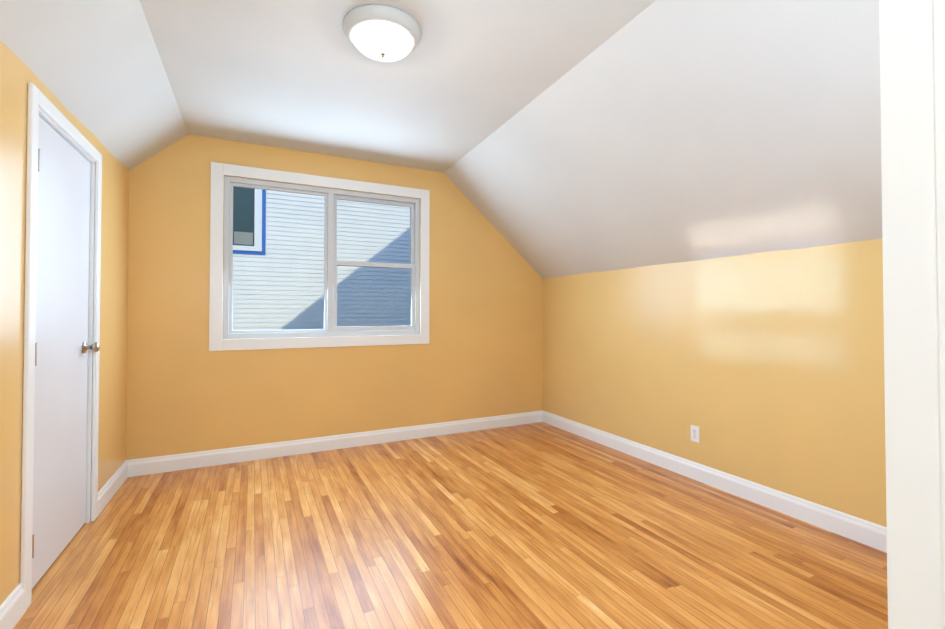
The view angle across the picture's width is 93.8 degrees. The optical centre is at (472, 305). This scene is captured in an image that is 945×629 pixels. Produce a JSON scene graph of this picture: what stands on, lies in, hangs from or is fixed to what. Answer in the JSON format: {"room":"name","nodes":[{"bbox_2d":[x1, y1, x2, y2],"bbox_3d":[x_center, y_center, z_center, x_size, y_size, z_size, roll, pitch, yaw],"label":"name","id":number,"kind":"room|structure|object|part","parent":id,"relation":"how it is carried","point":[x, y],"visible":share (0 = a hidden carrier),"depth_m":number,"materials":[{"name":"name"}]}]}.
{"room":"empty attic bedroom","nodes":[
{"label":"empty attic bedroom","id":0,"kind":"room"},
{"bbox_2d":[0,40,128,604],"bbox_3d":[-1.674,0.091,1.385,0.120,2.255,4.065,0,-1,-26],"label":"wall","id":1,"kind":"structure","parent":0,"point":[17,75],"depth_m":1.75,"materials":[{"name":"yellow paint"}]},
{"bbox_2d":[0,583,24,628],"bbox_3d":[-1.282,1.148,0.729,0.016,0.120,2.310,0,-1,-26],"label":"baseboard","id":2,"kind":"structure","parent":1,"relation":"attached to","point":[12,608],"depth_m":1.68,"materials":[{"name":"white paint"}]},
{"bbox_2d":[20,83,101,610],"bbox_3d":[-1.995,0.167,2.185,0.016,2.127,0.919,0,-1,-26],"label":"door frame","id":3,"kind":"structure","parent":1,"relation":"attached to","point":[37,98],"depth_m":1.81,"materials":[{"name":"white paint"}]},
{"bbox_2d":[32,116,90,588],"bbox_3d":[-2.022,0.200,2.171,0.065,2.045,0.771,0,-1,-26],"label":"door","id":4,"kind":"structure","parent":1,"relation":"in","point":[61,375],"depth_m":2.15,"materials":[{"name":"white paint"}]},
{"bbox_3d":[-1.847,0.196,1.861,0.029,1.716,0.036,0,-1,-26],"label":"door hinges","id":5,"kind":"part","parent":4,"relation":"part of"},
{"bbox_2d":[82,342,99,352],"bbox_3d":[-2.127,0.235,2.468,0.067,0.066,0.066,0,-1,-26],"label":"door knob","id":6,"kind":"object","parent":4,"relation":"attached to","point":[94,347],"depth_m":2.45,"materials":[{"name":"silver metal"}]},
{"bbox_2d":[97,460,127,516],"bbox_3d":[-2.355,1.181,2.895,0.016,0.120,0.715,0,-1,-26],"label":"baseboard","id":7,"kind":"structure","parent":1,"relation":"attached to","point":[111,486],"depth_m":2.86,"materials":[{"name":"white paint"}]},
{"bbox_2d":[126,134,542,459],"bbox_3d":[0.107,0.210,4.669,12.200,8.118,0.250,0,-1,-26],"label":"wall","id":8,"kind":"structure","parent":0,"point":[479,355],"depth_m":3.75,"materials":[{"name":"yellow paint"}]},
{"bbox_2d":[209,162,429,350],"bbox_3d":[-1.258,-0.377,3.908,1.826,1.482,0.118,0,-1,-26],"label":"window","id":9,"kind":"structure","parent":8,"relation":"in","point":[219,171],"depth_m":3.87,"materials":[{"name":"white paint"}]},
{"bbox_3d":[-1.622,-0.380,3.735,0.756,1.218,0.025,0,-1,-26],"label":"window sash","id":10,"kind":"part","parent":9,"relation":"part of","materials":[{"name":"white plastic"}]},
{"bbox_3d":[-1.264,-0.377,3.921,1.646,1.302,0.088,0,-1,-26],"label":"vinyl window frame","id":11,"kind":"part","parent":9,"relation":"part of","materials":[{"name":"white plastic"}]},
{"bbox_3d":[-1.267,-0.377,3.914,1.508,1.174,0.034,0,-1,-26],"label":"glass","id":12,"kind":"part","parent":9,"relation":"part of","materials":[{"name":"clear glass"}]},
{"bbox_3d":[-0.893,-0.080,4.075,0.756,0.629,0.034,0,-1,-26],"label":"window sash","id":13,"kind":"part","parent":9,"relation":"part of","materials":[{"name":"white plastic"}]},
{"bbox_3d":[-0.908,-0.668,4.114,0.756,0.629,0.028,0,-1,-26],"label":"window sash","id":14,"kind":"part","parent":9,"relation":"part of","materials":[{"name":"white plastic"}]},
{"bbox_2d":[126,411,541,476],"bbox_3d":[-0.873,1.199,4.019,3.670,0.120,0.016,0,-1,-26],"label":"baseboard","id":15,"kind":"structure","parent":8,"relation":"attached to","point":[162,464],"depth_m":3.77,"materials":[{"name":"white paint"}]},
{"bbox_2d":[0,0,881,277],"bbox_3d":[0.024,-0.815,2.241,4.370,1.548,4.065,0,-1,-26],"label":"ceiling","id":16,"kind":"structure","parent":0,"point":[552,138],"depth_m":2.39,"materials":[{"name":"white paint"}]},
{"bbox_2d":[343,4,420,61],"bbox_3d":[-0.436,-1.272,2.151,0.374,0.137,0.374,0,-1,-26],"label":"ceiling lamp","id":17,"kind":"object","parent":16,"relation":"attached to","point":[381,33],"visible":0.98,"depth_m":2.06,"materials":[{"name":"white glass"}]},
{"bbox_2d":[12,422,887,628],"bbox_3d":[0.309,1.272,1.633,3.910,0.100,5.360,0,-1,-26],"label":"floor","id":18,"kind":"structure","parent":0,"point":[540,525],"depth_m":2.21,"materials":[{"name":"brown wood"}]},
{"bbox_2d":[542,239,886,526],"bbox_3d":[1.722,0.449,3.063,0.120,1.590,4.065,0,-1,-26],"label":"wall","id":19,"kind":"structure","parent":0,"point":[766,369],"depth_m":2.86,"materials":[{"name":"yellow paint"}]},
{"bbox_2d":[691,425,699,442],"bbox_3d":[1.593,0.921,3.168,0.009,0.114,0.070,0,-1,-26],"label":"electrical outlet","id":20,"kind":"object","parent":19,"relation":"attached to","point":[695,436],"visible":1,"depth_m":3.16,"materials":[{"name":"white plastic"}]},
{"bbox_2d":[542,410,886,552],"bbox_3d":[1.633,1.184,3.077,0.016,0.120,3.930,0,-1,-26],"label":"baseboard","id":21,"kind":"structure","parent":19,"relation":"attached to","point":[865,532],"depth_m":2.83,"materials":[{"name":"white paint"}]},
{"bbox_3d":[0.895,-0.131,0.472,3.910,2.670,0.120,0,-1,-26],"label":"wall","id":22,"kind":"structure","parent":0,"visible":0},
{"bbox_2d":[879,0,944,628],"bbox_3d":[-0.113,0.137,-0.021,0.900,2.120,0.139,0,-1,-26],"label":"door frame","id":23,"kind":"structure","parent":22,"relation":"attached to","point":[912,400],"depth_m":0.20,"materials":[{"name":"white paint"}]},
{"bbox_3d":[-0.109,0.171,-0.030,0.790,2.050,0.120,0,-1,-26],"label":"entry door jamb","id":24,"kind":"part","parent":23,"relation":"part of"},
{"label":"outside","id":25,"kind":"structure","parent":0,"visible":0},
{"bbox_3d":[-1.143,4.331,2.172,50.000,0.200,55.000,0,-1,-26],"label":"ground","id":26,"kind":"structure","parent":25,"visible":0},
{"bbox_2d":[232,186,410,330],"bbox_3d":[-0.887,-1.145,8.497,20.000,10.944,0.045,0,-1,-26],"label":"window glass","id":27,"kind":"object","parent":26,"relation":"on","point":[357,297],"depth_m":7.56,"materials":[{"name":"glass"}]}
]}

